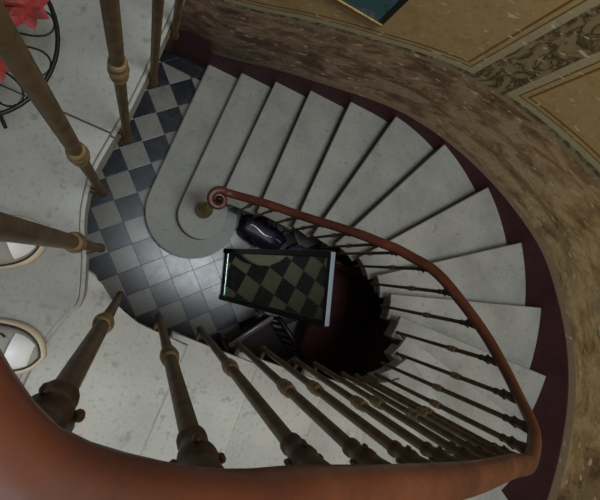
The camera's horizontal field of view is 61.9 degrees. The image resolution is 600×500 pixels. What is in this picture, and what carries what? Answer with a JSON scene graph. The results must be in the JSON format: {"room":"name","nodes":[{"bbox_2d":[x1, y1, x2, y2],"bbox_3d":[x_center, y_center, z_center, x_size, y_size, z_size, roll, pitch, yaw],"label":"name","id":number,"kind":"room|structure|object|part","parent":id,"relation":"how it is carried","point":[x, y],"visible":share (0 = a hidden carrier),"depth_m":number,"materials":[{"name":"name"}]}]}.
{"room":"spiral staircase","nodes":[
{"label":"spiral staircase","id":0,"kind":"room"},
{"bbox_2d":[0,0,185,385],"bbox_3d":[-1.132,-0.569,0.999,1.715,0.160,3.130,23,83,-16],"label":"floor","id":1,"kind":"structure","parent":0,"point":[38,182],"depth_m":1.10,"materials":[{"name":"stone"}]},
{"bbox_2d":[0,216,45,269],"bbox_3d":[-0.672,0.002,0.998,0.304,0.101,0.110,-14,94,-17],"label":"shoe","id":2,"kind":"object","parent":1,"relation":"on","point":[12,255],"visible":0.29,"depth_m":1.03,"materials":[{"name":"beige leather"}]},
{"bbox_2d":[0,318,46,373],"bbox_3d":[-0.670,0.176,0.997,0.304,0.101,0.110,21,83,-16],"label":"shoe","id":3,"kind":"object","parent":1,"relation":"on","point":[23,346],"visible":0.91,"depth_m":1.03,"materials":[{"name":"beige leather"}]},
{"bbox_2d":[0,0,59,128],"bbox_3d":[-0.647,-0.404,0.983,0.341,0.153,0.341,23,83,-16],"label":"plant stand","id":4,"kind":"object","parent":1,"relation":"on","point":[22,102],"visible":0.48,"depth_m":0.96,"materials":[{"name":"black metal"}]},
{"bbox_3d":[-0.611,-0.281,0.996,0.008,0.148,0.049,-18,95,-17],"label":"leg","id":5,"kind":"part","parent":4,"relation":"part of","materials":[{"name":"black metal"}]},
{"bbox_2d":[0,0,48,82],"bbox_3d":[-0.586,-0.418,0.856,0.271,0.128,0.250,23,83,-16],"label":"potted plant","id":6,"kind":"object","parent":4,"relation":"on","point":[27,12],"visible":0.72,"depth_m":0.87,"materials":[{"name":"red plant"}]},
{"bbox_3d":[-0.553,-0.342,0.847,0.141,0.028,0.089,23,83,-16],"label":"red flower","id":7,"kind":"part","parent":6,"relation":"part of","materials":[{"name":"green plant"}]},
{"bbox_3d":[-0.521,-0.427,0.854,0.165,0.026,0.081,-1,89,-17],"label":"red flower","id":8,"kind":"part","parent":6,"relation":"part of","materials":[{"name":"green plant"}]},
{"bbox_2d":[87,49,357,364],"bbox_3d":[-0.885,-0.522,4.676,5.800,0.100,4.900,23,83,-16],"label":"floor","id":9,"kind":"structure","parent":0,"point":[153,280],"depth_m":4.50,"materials":[{"name":"tile"}]},
{"bbox_2d":[218,309,304,364],"bbox_3d":[-0.351,0.831,4.343,0.470,0.822,0.445,-33,99,-15],"label":"armchair","id":10,"kind":"object","parent":9,"relation":"on","point":[261,332],"visible":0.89,"depth_m":4.27,"materials":[{"name":"black leather"}]},
{"bbox_3d":[-0.653,0.772,4.349,0.039,0.630,0.039,-9,92,-17],"label":"leg","id":11,"kind":"part","parent":10,"relation":"part of","materials":[{"name":"brown wood"}]},
{"bbox_3d":[-0.391,0.664,4.086,0.440,0.026,0.045,-33,99,-15],"label":"arm","id":12,"kind":"part","parent":10,"relation":"part of","materials":[{"name":"grey"}]},
{"bbox_3d":[-0.364,0.843,4.318,0.420,0.060,0.420,-33,99,-15],"label":"seat","id":13,"kind":"part","parent":10,"relation":"part of","materials":[{"name":"black leather"}]},
{"bbox_3d":[-0.299,0.571,4.405,0.071,0.743,0.041,-33,99,-15],"label":"leg","id":14,"kind":"part","parent":10,"relation":"part of","materials":[{"name":"brown wood"}]},
{"bbox_3d":[-0.069,0.715,4.055,0.044,0.100,0.418,-33,99,-15],"label":"rail","id":15,"kind":"part","parent":10,"relation":"part of","materials":[{"name":"brown wood"}]},
{"bbox_3d":[-0.112,0.891,4.459,0.071,0.743,0.041,-33,99,-15],"label":"leg","id":16,"kind":"part","parent":10,"relation":"part of","materials":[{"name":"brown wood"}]},
{"bbox_3d":[-0.192,1.006,4.144,0.440,0.026,0.045,-33,99,-15],"label":"arm","id":17,"kind":"part","parent":10,"relation":"part of","materials":[{"name":"brown"}]},
{"bbox_2d":[238,215,285,248],"bbox_3d":[-0.353,-0.147,4.652,0.461,0.255,0.275,31,80,-15],"label":"duffel bag","id":18,"kind":"object","parent":9,"relation":"on","point":[256,231],"visible":0.94,"depth_m":4.55,"materials":[{"name":"black leather"},{"name":"pale metal"}]},
{"bbox_3d":[-0.377,-0.057,4.537,0.192,0.052,0.059,31,80,-15],"label":"handle","id":19,"kind":"part","parent":18,"relation":"part of","materials":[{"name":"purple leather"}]},
{"bbox_3d":[-0.276,-0.244,4.572,0.192,0.052,0.059,31,80,-15],"label":"handle","id":20,"kind":"part","parent":18,"relation":"part of","materials":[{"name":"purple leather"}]},
{"bbox_2d":[219,248,335,327],"bbox_3d":[-0.124,0.248,3.906,0.724,1.813,0.481,6,87,-17],"label":"table","id":21,"kind":"object","parent":9,"relation":"on","point":[292,284],"visible":1,"depth_m":3.58,"materials":[{"name":"black mirror"}]},
{"bbox_3d":[-0.685,0.225,4.605,0.036,0.044,0.411,6,87,-17],"label":"rail","id":22,"kind":"part","parent":21,"relation":"part of","materials":[{"name":"silver metal"}]},
{"bbox_3d":[0.173,0.238,3.078,0.036,0.044,0.411,6,87,-17],"label":"rail","id":23,"kind":"part","parent":21,"relation":"part of","materials":[{"name":"silver metal"}]},
{"bbox_2d":[24,65,545,499],"bbox_3d":[0.300,0.276,3.256,3.159,3.300,3.146,23,83,-16],"label":"staircase","id":24,"kind":"structure","parent":9,"relation":"on","point":[312,154],"depth_m":3.77,"materials":[{"name":"stone"}]},
{"bbox_2d":[0,0,541,499],"bbox_3d":[0.248,-0.405,2.415,1.914,4.232,2.061,23,83,-16],"label":"balustrade","id":25,"kind":"object","parent":24,"relation":"on","point":[41,457],"visible":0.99,"depth_m":0.60,"materials":[{"name":"brown wood"}]},
{"bbox_3d":[-0.702,-0.338,3.882,0.132,0.860,0.132,23,83,-16],"label":"newel post","id":26,"kind":"part","parent":25,"relation":"part of","materials":[{"name":"gold metal"}]},
{"bbox_3d":[0.371,-0.450,2.011,1.772,3.387,1.986,23,83,-16],"label":"handrail","id":27,"kind":"part","parent":25,"relation":"part of","materials":[{"name":"brown wood"}]},
{"bbox_2d":[287,244,307,249],"bbox_3d":[-0.025,0.027,4.801,0.209,0.162,0.160,2,89,-17],"label":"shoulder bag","id":28,"kind":"object","parent":9,"relation":"on","point":[299,246],"visible":0.34,"depth_m":4.75,"materials":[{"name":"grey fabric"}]},
{"bbox_2d":[284,258,392,381],"bbox_3d":[0.407,0.723,4.556,0.829,0.870,1.130,23,83,-16],"label":"rug","id":29,"kind":"object","parent":9,"relation":"on","point":[354,341],"visible":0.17,"depth_m":4.51,"materials":[{"name":"red paint"}]},
{"bbox_3d":[0.373,0.735,4.740,0.700,0.200,1.000,23,83,-16],"label":"seat","id":30,"kind":"part","parent":29,"relation":"part of","materials":[{"name":"red fabric"}]},
{"bbox_3d":[0.592,0.223,4.482,0.746,0.159,0.053,23,83,-16],"label":"arm","id":31,"kind":"part","parent":29,"relation":"part of","materials":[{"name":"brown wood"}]},
{"bbox_3d":[0.573,0.243,4.684,0.740,0.400,0.090,23,83,-16],"label":"arm","id":32,"kind":"part","parent":29,"relation":"part of","materials":[{"name":"red fabric"}]},
{"bbox_3d":[0.759,0.845,4.471,0.160,0.500,1.040,23,83,-16],"label":"backrest","id":33,"kind":"part","parent":29,"relation":"part of","materials":[{"name":"red fabric"}]},
{"bbox_2d":[164,0,599,499],"bbox_3d":[0.250,-0.152,1.516,4.760,6.600,3.710,23,83,-16],"label":"wall","id":34,"kind":"structure","parent":0,"point":[513,86],"depth_m":3.28,"materials":[{"name":"paint"}]},
{"bbox_2d":[171,51,205,69],"bbox_3d":[-1.017,-1.732,4.568,0.330,0.060,0.012,23,83,-16],"label":"trim","id":35,"kind":"structure","parent":34,"relation":"attached to","point":[172,52],"depth_m":4.56,"materials":[{"name":"black"}]},
{"bbox_2d":[171,29,568,499],"bbox_3d":[0.237,0.222,3.042,3.430,3.670,3.140,23,83,-16],"label":"baseboard","id":36,"kind":"structure","parent":34,"relation":"attached to","point":[550,357],"depth_m":3.78,"materials":[{"name":"brown marble"}]},
{"bbox_2d":[334,0,407,26],"bbox_3d":[0.353,-1.454,2.652,0.520,0.620,0.039,23,83,-16],"label":"framed painting","id":37,"kind":"object","parent":34,"relation":"attached to","point":[378,12],"visible":1,"depth_m":2.89,"materials":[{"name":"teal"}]},
{"bbox_3d":[0.266,-1.452,2.930,0.520,0.036,0.034,23,83,-16],"label":"rail","id":38,"kind":"part","parent":37,"relation":"part of","materials":[{"name":"gold metal"}]}
]}

